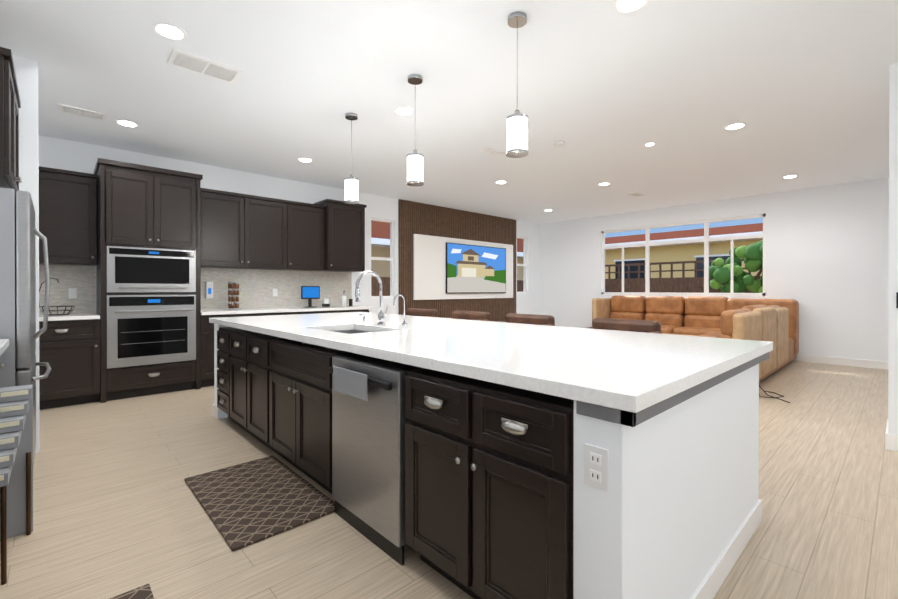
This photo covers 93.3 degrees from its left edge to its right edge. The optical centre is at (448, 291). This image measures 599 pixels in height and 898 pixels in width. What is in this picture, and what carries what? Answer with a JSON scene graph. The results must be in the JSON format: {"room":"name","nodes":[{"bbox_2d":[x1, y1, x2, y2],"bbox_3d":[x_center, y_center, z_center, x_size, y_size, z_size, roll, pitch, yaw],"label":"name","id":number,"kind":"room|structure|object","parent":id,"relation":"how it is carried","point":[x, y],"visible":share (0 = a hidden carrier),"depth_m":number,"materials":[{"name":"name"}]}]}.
{"room":"kitchen","nodes":[
{"label":"kitchen","id":0,"kind":"room"},
{"bbox_2d":[0,339,8,354],"bbox_3d":[-1.520,0.293,0.845,0.702,0.040,3.560,0,0,-43],"label":"countertop","id":1,"kind":"structure","parent":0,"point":[4,343],"depth_m":2.20,"materials":[{"name":"white stone"}]},
{"bbox_2d":[12,55,39,452],"bbox_3d":[-3.421,-0.255,2.954,0.810,2.930,0.120,0,0,-43],"label":"wall","id":2,"kind":"structure","parent":0,"point":[26,71],"depth_m":3.16,"materials":[{"name":"white paint"}]},
{"bbox_2d":[0,47,21,191],"bbox_3d":[-3.083,-1.013,2.521,0.702,0.730,0.910,0,0,-43],"label":"upper cabinet","id":3,"kind":"object","parent":2,"relation":"attached to","point":[10,105],"depth_m":2.44,"materials":[{"name":"black wood"}]},
{"bbox_2d":[39,135,538,314],"bbox_3d":[-1.363,-0.272,7.744,10.350,2.930,0.150,0,0,-43],"label":"wall","id":4,"kind":"structure","parent":0,"point":[62,154],"depth_m":6.58,"materials":[{"name":"white paint"}]},
{"bbox_2d":[39,166,98,265],"bbox_3d":[-4.286,-0.801,4.675,0.618,1.009,0.342,0,0,-43],"label":"upper cabinet","id":5,"kind":"object","parent":4,"relation":"attached to","point":[85,219],"depth_m":4.61,"materials":[{"name":"black wood"}]},
{"bbox_2d":[99,159,162,249],"bbox_3d":[-3.748,-0.959,4.977,0.505,0.925,0.632,0,0,-43],"label":"upper cabinet","id":6,"kind":"object","parent":4,"relation":"attached to","point":[130,194],"depth_m":4.73,"materials":[{"name":"black wood"}]},
{"bbox_2d":[163,169,198,249],"bbox_3d":[-3.470,-0.960,5.235,0.505,0.925,0.632,0,0,-43],"label":"upper cabinet","id":7,"kind":"object","parent":4,"relation":"attached to","point":[180,189],"depth_m":5.06,"materials":[{"name":"black wood"}]},
{"bbox_2d":[39,264,351,314],"bbox_3d":[-3.388,-0.033,5.753,4.650,0.575,0.005,0,0,-43],"label":"backsplash","id":8,"kind":"structure","parent":4,"relation":"attached to","point":[257,287],"depth_m":6.12,"materials":[{"name":"tile"}]},
{"bbox_2d":[69,288,76,297],"bbox_3d":[-4.325,0.026,4.873,0.070,0.115,0.005,0,0,-43],"label":"outlet","id":9,"kind":"object","parent":8,"relation":"attached to","point":[72,292],"depth_m":4.87,"materials":[{"name":"white plastic"}]},
{"bbox_2d":[205,282,212,297],"bbox_3d":[-3.280,-0.015,5.798,0.090,0.230,0.072,0,0,-43],"label":"wall-mounted dispenser","id":10,"kind":"object","parent":8,"relation":"attached to","point":[208,289],"visible":1,"depth_m":5.77,"materials":[{"name":"white plastic"}]},
{"bbox_2d":[199,186,250,269],"bbox_3d":[-3.116,-0.825,5.763,0.658,1.009,0.342,0,0,-43],"label":"upper cabinet","id":11,"kind":"object","parent":4,"relation":"attached to","point":[224,216],"depth_m":5.66,"materials":[{"name":"black wood"}]},
{"bbox_2d":[251,195,290,269],"bbox_3d":[-2.705,-0.826,6.146,0.716,1.009,0.342,0,0,-43],"label":"upper cabinet","id":12,"kind":"object","parent":4,"relation":"attached to","point":[270,217],"depth_m":6.07,"materials":[{"name":"black wood"}]},
{"bbox_2d":[291,201,318,270],"bbox_3d":[-2.296,-0.828,6.526,0.653,1.009,0.342,0,0,-43],"label":"upper cabinet","id":13,"kind":"object","parent":4,"relation":"attached to","point":[304,216],"depth_m":6.41,"materials":[{"name":"black wood"}]},
{"bbox_2d":[315,199,366,271],"bbox_3d":[-1.801,-0.875,6.918,0.733,1.100,0.442,0,0,-43],"label":"upper cabinet","id":14,"kind":"object","parent":4,"relation":"attached to","point":[341,224],"depth_m":6.72,"materials":[{"name":"black wood"}]},
{"bbox_2d":[398,199,515,321],"bbox_3d":[0.372,-0.277,9.204,3.560,2.928,0.074,0,0,-43],"label":"wall","id":15,"kind":"structure","parent":4,"relation":"attached to","point":[426,232],"depth_m":8.70,"materials":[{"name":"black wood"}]},
{"bbox_2d":[446,242,505,293],"bbox_3d":[0.640,-0.478,9.371,1.900,1.050,0.038,0,0,-43],"label":"screen","id":16,"kind":"object","parent":15,"relation":"attached to","point":[474,269],"visible":1,"depth_m":9.29,"materials":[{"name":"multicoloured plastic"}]},
{"bbox_2d":[0,361,897,598],"bbox_3d":[1.920,1.256,4.111,10.500,0.100,9.950,0,0,-43],"label":"floor","id":17,"kind":"structure","parent":0,"point":[118,508],"depth_m":2.26,"materials":[{"name":"brown wood"}]},
{"bbox_2d":[0,384,32,584],"bbox_3d":[-1.985,0.844,1.932,0.115,0.740,0.497,0,0,-43],"label":"organizer","id":18,"kind":"object","parent":17,"relation":"on","point":[16,460],"visible":1,"depth_m":2.06,"materials":[{"name":"grey plastic"}]},
{"bbox_2d":[0,187,51,466],"bbox_3d":[-3.012,0.312,2.591,0.852,1.800,0.910,0,0,-43],"label":"refrigerator","id":19,"kind":"object","parent":17,"relation":"on","point":[19,231],"visible":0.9,"depth_m":2.46,"materials":[{"name":"grey metal"}]},
{"bbox_2d":[39,318,102,409],"bbox_3d":[-4.199,0.754,4.547,0.683,0.900,0.656,0,0,-43],"label":"base cabinet","id":20,"kind":"object","parent":17,"relation":"on","point":[72,348],"depth_m":4.41,"materials":[{"name":"black wood"}]},
{"bbox_2d":[39,314,98,321],"bbox_3d":[-4.413,0.281,4.356,1.245,0.040,0.642,0,0,-43],"label":"countertop","id":21,"kind":"structure","parent":20,"relation":"on","point":[70,315],"depth_m":4.48,"materials":[{"name":"white stone"}]},
{"bbox_2d":[39,278,74,315],"bbox_3d":[-4.226,0.056,4.569,0.297,0.403,0.287,0,0,-43],"label":"wire basket","id":22,"kind":"object","parent":21,"relation":"on","point":[68,313],"visible":0.83,"depth_m":4.54,"materials":[{"name":"black metal"}]},
{"bbox_2d":[110,584,153,598],"bbox_3d":[-1.057,1.208,1.211,0.470,0.015,1.020,0,0,-43],"label":"kitchen mat","id":23,"kind":"object","parent":17,"relation":"on","point":[143,592],"visible":0.95,"depth_m":1.68,"materials":[{"name":"brown fabric"}]},
{"bbox_2d":[99,242,198,401],"bbox_3d":[-3.600,0.352,5.101,0.850,1.699,0.658,0,0,-43],"label":"tall cabinet","id":24,"kind":"object","parent":17,"relation":"on","point":[141,380],"depth_m":4.84,"materials":[{"name":"black"}]},
{"bbox_2d":[106,246,195,291],"bbox_3d":[-3.496,-0.240,4.987,0.846,0.505,0.421,0,0,-43],"label":"microwave","id":25,"kind":"object","parent":24,"relation":"in","point":[133,269],"visible":1,"depth_m":4.84,"materials":[{"name":"grey metal"}]},
{"bbox_2d":[107,294,195,368],"bbox_3d":[-3.490,0.440,4.983,0.846,0.795,0.438,0,0,-43],"label":"oven","id":26,"kind":"object","parent":24,"relation":"in","point":[148,329],"visible":0.98,"depth_m":4.85,"materials":[{"name":"grey metal"}]},
{"bbox_2d":[199,314,250,388],"bbox_3d":[-3.054,0.750,5.612,0.543,0.900,0.656,0,0,-43],"label":"base cabinet","id":27,"kind":"object","parent":17,"relation":"on","point":[206,329],"depth_m":5.26,"materials":[{"name":"black wood"}]},
{"bbox_2d":[199,306,370,313],"bbox_3d":[-2.359,0.274,6.266,2.445,0.040,0.642,0,0,-43],"label":"countertop","id":28,"kind":"structure","parent":27,"relation":"on","point":[261,310],"depth_m":5.95,"materials":[{"name":"white stone"}]},
{"bbox_2d":[227,281,239,309],"bbox_3d":[-2.927,0.061,5.764,0.150,0.385,0.150,0,0,-43],"label":"spice rack","id":29,"kind":"object","parent":28,"relation":"on","point":[233,288],"visible":1,"depth_m":5.72,"materials":[{"name":"silver metal"}]},
{"bbox_2d":[301,286,319,307],"bbox_3d":[-2.155,0.086,6.578,0.300,0.330,0.100,0,0,-43],"label":"display","id":30,"kind":"object","parent":28,"relation":"on","point":[309,293],"visible":1,"depth_m":6.56,"materials":[{"name":"black plastic"}]},
{"bbox_2d":[322,299,329,306],"bbox_3d":[-1.964,0.185,6.769,0.100,0.130,0.080,0,0,-43],"label":"gadget","id":31,"kind":"object","parent":28,"relation":"on","point":[325,303],"depth_m":6.75,"materials":[{"name":"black plastic"}]},
{"bbox_2d":[342,291,349,305],"bbox_3d":[-1.708,0.119,6.960,0.102,0.261,0.069,0,0,23],"label":"soap dispenser","id":32,"kind":"object","parent":28,"relation":"on","point":[343,297],"depth_m":6.94,"materials":[{"name":"white plastic"}]},
{"bbox_2d":[184,455,334,550],"bbox_3d":[-1.144,1.204,2.530,0.560,0.015,1.010,0,0,-43],"label":"kitchen mat","id":33,"kind":"object","parent":17,"relation":"on","point":[245,504],"visible":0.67,"depth_m":2.42,"materials":[{"name":"brown fabric"}]},
{"bbox_2d":[251,310,286,315],"bbox_3d":[-2.726,0.749,5.917,0.606,0.900,0.656,0,0,-43],"label":"base cabinet","id":34,"kind":"object","parent":17,"relation":"on","point":[273,312],"depth_m":5.82,"materials":[{"name":"black"}]},
{"bbox_2d":[287,310,318,314],"bbox_3d":[-2.375,0.748,6.244,0.606,0.900,0.656,0,0,-43],"label":"base cabinet","id":35,"kind":"object","parent":17,"relation":"on","point":[289,312],"depth_m":6.08,"materials":[{"name":"black"}]},
{"bbox_2d":[319,310,346,312],"bbox_3d":[-2.023,0.747,6.571,0.606,0.900,0.656,0,0,-43],"label":"base cabinet","id":36,"kind":"object","parent":17,"relation":"on","point":[320,311],"depth_m":6.40,"materials":[{"name":"black"}]},
{"bbox_2d":[347,310,368,311],"bbox_3d":[-1.691,0.745,6.880,0.553,0.900,0.656,0,0,-43],"label":"base cabinet","id":37,"kind":"object","parent":17,"relation":"on","point":[347,310],"depth_m":6.71,"materials":[{"name":"black"}]},
{"bbox_2d":[399,308,437,316],"bbox_3d":[-0.461,0.705,4.782,0.492,1.002,0.540,0,0,-43],"label":"stool","id":38,"kind":"object","parent":17,"relation":"on","point":[422,312],"visible":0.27,"depth_m":4.84,"materials":[{"name":"brown leather"}]},
{"bbox_2d":[445,310,490,320],"bbox_3d":[0.077,0.707,4.204,0.492,1.002,0.540,0,0,-43],"label":"stool","id":39,"kind":"object","parent":17,"relation":"on","point":[474,315],"visible":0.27,"depth_m":4.28,"materials":[{"name":"brown leather"}]},
{"bbox_2d":[209,320,768,598],"bbox_3d":[-0.319,0.760,3.163,1.677,0.899,4.090,0,0,-43],"label":"kitchen island","id":40,"kind":"object","parent":17,"relation":"on","point":[506,421],"depth_m":1.53,"materials":[{"name":"black wood"}]},
{"bbox_2d":[329,356,406,565],"bbox_3d":[-0.215,0.784,2.283,0.675,0.858,0.612,0,0,-43],"label":"dishwasher","id":41,"kind":"object","parent":40,"relation":"in","point":[369,419],"visible":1,"depth_m":2.02,"materials":[{"name":"grey metal"}]},
{"bbox_2d":[209,312,772,411],"bbox_3d":[-0.314,0.287,3.190,1.680,0.044,4.150,0,0,-43],"label":"island countertop","id":42,"kind":"structure","parent":40,"relation":"on","point":[641,371],"depth_m":1.92,"materials":[{"name":"white stone"}]},
{"bbox_2d":[355,271,388,324],"bbox_3d":[-0.586,0.054,3.216,0.257,0.417,0.103,0,0,-43],"label":"faucet","id":43,"kind":"object","parent":42,"relation":"on","point":[381,316],"visible":1,"depth_m":3.27,"materials":[{"name":"silver metal"}]},
{"bbox_2d":[393,294,408,326],"bbox_3d":[-0.345,0.143,3.062,0.112,0.241,0.068,0,0,-43],"label":"filter faucet","id":44,"kind":"object","parent":42,"relation":"on","point":[404,324],"visible":1,"depth_m":3.09,"materials":[{"name":"silver metal"}]},
{"bbox_2d":[584,443,608,491],"bbox_3d":[0.419,0.502,1.209,0.008,0.116,0.072,0,0,-43],"label":"outlet","id":45,"kind":"object","parent":40,"relation":"attached to","point":[596,466],"visible":1,"depth_m":1.20,"materials":[{"name":"white plastic"}]},
{"bbox_2d":[498,313,554,325],"bbox_3d":[0.574,0.709,3.669,0.492,1.002,0.540,0,0,-43],"label":"stool","id":46,"kind":"object","parent":17,"relation":"on","point":[535,319],"visible":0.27,"depth_m":3.75,"materials":[{"name":"brown leather"}]},
{"bbox_2d":[586,318,660,333],"bbox_3d":[1.167,0.711,3.032,0.492,1.002,0.540,0,0,-43],"label":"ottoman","id":47,"kind":"object","parent":17,"relation":"on","point":[645,326],"visible":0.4,"depth_m":3.11,"materials":[{"name":"brown leather"}]},
{"bbox_2d":[592,296,798,381],"bbox_3d":[3.488,0.630,7.166,3.660,1.050,3.310,0,0,-43],"label":"sectional sofa","id":48,"kind":"object","parent":17,"relation":"on","point":[775,322],"visible":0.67,"depth_m":7.46,"materials":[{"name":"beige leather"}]},
{"bbox_2d":[759,385,789,402],"bbox_3d":[3.696,1.041,4.831,0.468,0.318,0.374,0,0,-43],"label":"cable","id":49,"kind":"object","parent":17,"relation":"on","point":[772,396],"visible":0.71,"depth_m":4.80,"materials":[{"name":"black plastic"}]},
{"bbox_2d":[0,0,897,223],"bbox_3d":[1.920,-1.774,4.100,10.500,0.100,9.950,0,0,-43],"label":"ceiling","id":50,"kind":"structure","parent":0,"point":[607,91],"depth_m":3.68,"materials":[{"name":"white paint"}]},
{"bbox_2d":[59,104,105,120],"bbox_3d":[-3.525,-1.718,4.080,0.340,0.012,0.200,0,0,-43],"label":"ceiling vent","id":51,"kind":"object","parent":50,"relation":"in","point":[81,112],"visible":0.94,"depth_m":4.07,"materials":[{"name":"white metal"}]},
{"bbox_2d":[115,119,138,126],"bbox_3d":[-3.303,-1.721,4.356,0.194,0.008,0.194,0,0,-43],"label":"recessed light","id":52,"kind":"object","parent":50,"relation":"in","point":[127,123],"visible":0.96,"depth_m":4.34,"materials":[{"name":"white"}]},
{"bbox_2d":[152,22,186,40],"bbox_3d":[-1.845,-1.715,2.803,0.194,0.008,0.194,0,0,-43],"label":"recessed light","id":53,"kind":"object","parent":50,"relation":"in","point":[169,31],"visible":1,"depth_m":2.79,"materials":[{"name":"white"}]},
{"bbox_2d":[167,48,242,83],"bbox_3d":[-1.864,-1.714,3.249,0.460,0.012,0.260,0,0,-43],"label":"ceiling vent","id":54,"kind":"object","parent":50,"relation":"in","point":[199,65],"visible":1,"depth_m":3.23,"materials":[{"name":"white"}]},
{"bbox_2d":[298,158,312,161],"bbox_3d":[-1.893,-1.725,5.585,0.194,0.008,0.194,0,0,-43],"label":"recessed light","id":55,"kind":"object","parent":50,"relation":"in","point":[305,159],"visible":0.94,"depth_m":5.59,"materials":[{"name":"white"}]},
{"bbox_2d":[344,112,358,203],"bbox_3d":[-0.954,-1.294,4.152,0.140,0.860,0.140,0,0,-43],"label":"pendant light","id":56,"kind":"object","parent":50,"relation":"hanging from","point":[351,189],"visible":1,"depth_m":4.11,"materials":[{"name":"white glass"}]},
{"bbox_2d":[394,107,413,115],"bbox_3d":[-0.427,-1.720,4.054,0.194,0.008,0.194,0,0,-43],"label":"recessed light","id":57,"kind":"object","parent":50,"relation":"in","point":[404,111],"visible":1,"depth_m":4.05,"materials":[{"name":"white"}]},
{"bbox_2d":[407,74,423,185],"bbox_3d":[-0.273,-1.291,3.420,0.140,0.860,0.140,0,0,-43],"label":"pendant light","id":58,"kind":"object","parent":50,"relation":"hanging from","point":[414,168],"visible":1,"depth_m":3.37,"materials":[{"name":"white glass"}]},
{"bbox_2d":[479,147,505,156],"bbox_3d":[0.543,-1.722,5.243,0.320,0.012,0.160,0,0,-43],"label":"ceiling vent","id":59,"kind":"object","parent":50,"relation":"in","point":[492,151],"visible":0.98,"depth_m":5.22,"materials":[{"name":"white"}]},
{"bbox_2d":[495,181,506,183],"bbox_3d":[0.830,-1.729,6.740,0.194,0.008,0.194,0,0,-43],"label":"recessed light","id":60,"kind":"object","parent":50,"relation":"in","point":[500,182],"visible":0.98,"depth_m":6.74,"materials":[{"name":"white"}]},
{"bbox_2d":[506,11,527,157],"bbox_3d":[0.429,-1.288,2.666,0.140,0.860,0.140,0,0,-43],"label":"pendant light","id":61,"kind":"object","parent":50,"relation":"hanging from","point":[517,134],"visible":1,"depth_m":2.62,"materials":[{"name":"white glass"}]},
{"bbox_2d":[553,141,564,146],"bbox_3d":[1.282,-1.709,4.933,0.130,0.034,0.130,0,0,-43],"label":"smoke detector","id":62,"kind":"object","parent":50,"relation":"attached to","point":[559,143],"visible":1,"depth_m":4.89,"materials":[{"name":"white plastic"}]},
{"bbox_2d":[598,182,610,185],"bbox_3d":[2.511,-1.730,6.856,0.194,0.008,0.194,0,0,-43],"label":"recessed light","id":63,"kind":"object","parent":50,"relation":"in","point":[604,184],"visible":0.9,"depth_m":6.87,"materials":[{"name":"white"}]},
{"bbox_2d":[613,0,647,13],"bbox_3d":[1.081,-1.714,2.521,0.194,0.008,0.194,0,0,-43],"label":"recessed light","id":64,"kind":"object","parent":50,"relation":"in","point":[625,6],"visible":1,"depth_m":2.54,"materials":[{"name":"white"}]},
{"bbox_2d":[628,192,643,196],"bbox_3d":[3.359,-1.731,7.618,0.320,0.012,0.160,0,0,-43],"label":"ceiling vent","id":65,"kind":"object","parent":50,"relation":"in","point":[636,194],"visible":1,"depth_m":7.59,"materials":[{"name":"white"}]},
{"bbox_2d":[644,142,655,145],"bbox_3d":[2.359,-1.723,4.979,0.134,0.008,0.134,0,0,-43],"label":"recessed light","id":66,"kind":"object","parent":50,"relation":"in","point":[650,144],"visible":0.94,"depth_m":4.97,"materials":[{"name":"white"}]},
{"bbox_2d":[724,123,745,129],"bbox_3d":[2.990,-1.721,4.433,0.194,0.008,0.194,0,0,-43],"label":"recessed light","id":67,"kind":"object","parent":50,"relation":"in","point":[733,126],"visible":0.98,"depth_m":4.42,"materials":[{"name":"white"}]},
{"bbox_2d":[782,175,797,177],"bbox_3d":[5.148,-1.728,6.400,0.194,0.008,0.194,0,0,-43],"label":"recessed light","id":68,"kind":"object","parent":50,"relation":"in","point":[789,176],"visible":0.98,"depth_m":6.38,"materials":[{"name":"white"}]},
{"bbox_2d":[539,177,888,361],"bbox_3d":[5.760,-0.272,7.576,0.150,2.930,9.800,0,0,-43],"label":"wall","id":69,"kind":"structure","parent":0,"point":[827,258],"depth_m":7.15,"materials":[{"name":"white paint"}]},
{"bbox_2d":[601,214,765,296],"bbox_3d":[4.629,-0.646,8.749,0.105,1.490,3.120,0,0,-43],"label":"window","id":70,"kind":"structure","parent":69,"relation":"in","point":[706,240],"depth_m":8.44,"materials":[{"name":"white"}]},
{"bbox_2d":[793,354,887,369],"bbox_3d":[5.649,1.133,7.580,0.015,0.120,9.650,0,0,-43],"label":"baseboard","id":71,"kind":"structure","parent":69,"relation":"attached to","point":[845,361],"depth_m":6.81,"materials":[{"name":"white"}]},
{"bbox_2d":[885,63,897,451],"bbox_3d":[4.628,-0.252,2.237,0.530,2.930,3.225,0,0,-43],"label":"wall","id":72,"kind":"structure","parent":0,"point":[891,437],"depth_m":3.22,"materials":[{"name":"white paint"}]},
{"bbox_2d":[896,292,897,307],"bbox_3d":[3.404,0.070,3.179,0.012,0.120,0.070,0,0,-43],"label":"light switch","id":73,"kind":"object","parent":72,"relation":"attached to","point":[896,299],"visible":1,"depth_m":3.20,"materials":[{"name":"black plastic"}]},
{"label":"outside","id":74,"kind":"structure","parent":0,"visible":0},
{"bbox_3d":[5.132,1.246,12.256,38.000,0.100,34.000,0,0,-43],"label":"ground","id":75,"kind":"structure","parent":74,"visible":0},
{"bbox_2d":[371,220,523,295],"bbox_3d":[-3.654,-0.416,12.885,14.800,3.220,8.000,0,0,-43],"label":"house","id":76,"kind":"structure","parent":75,"relation":"on","point":[380,239],"depth_m":11.12,"materials":[{"name":"beige"}]},
{"bbox_2d":[605,259,761,292],"bbox_3d":[8.407,0.202,9.357,0.050,2.010,13.300,0,0,-43],"label":"fence","id":77,"kind":"object","parent":75,"relation":"on","point":[684,284],"visible":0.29,"depth_m":11.89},
{"bbox_2d":[605,223,762,278],"bbox_3d":[11.326,-0.425,15.282,7.200,3.220,23.000,0,0,-43],"label":"house","id":78,"kind":"structure","parent":75,"relation":"on","point":[681,252],"depth_m":14.62,"materials":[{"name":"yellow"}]},
{"bbox_2d":[709,240,762,292],"bbox_3d":[6.789,0.045,9.619,1.190,2.321,1.706,0,0,-43],"label":"tree","id":79,"kind":"object","parent":75,"relation":"on","point":[720,269],"visible":0.6,"depth_m":9.55,"materials":[{"name":"green plant"}]}
]}

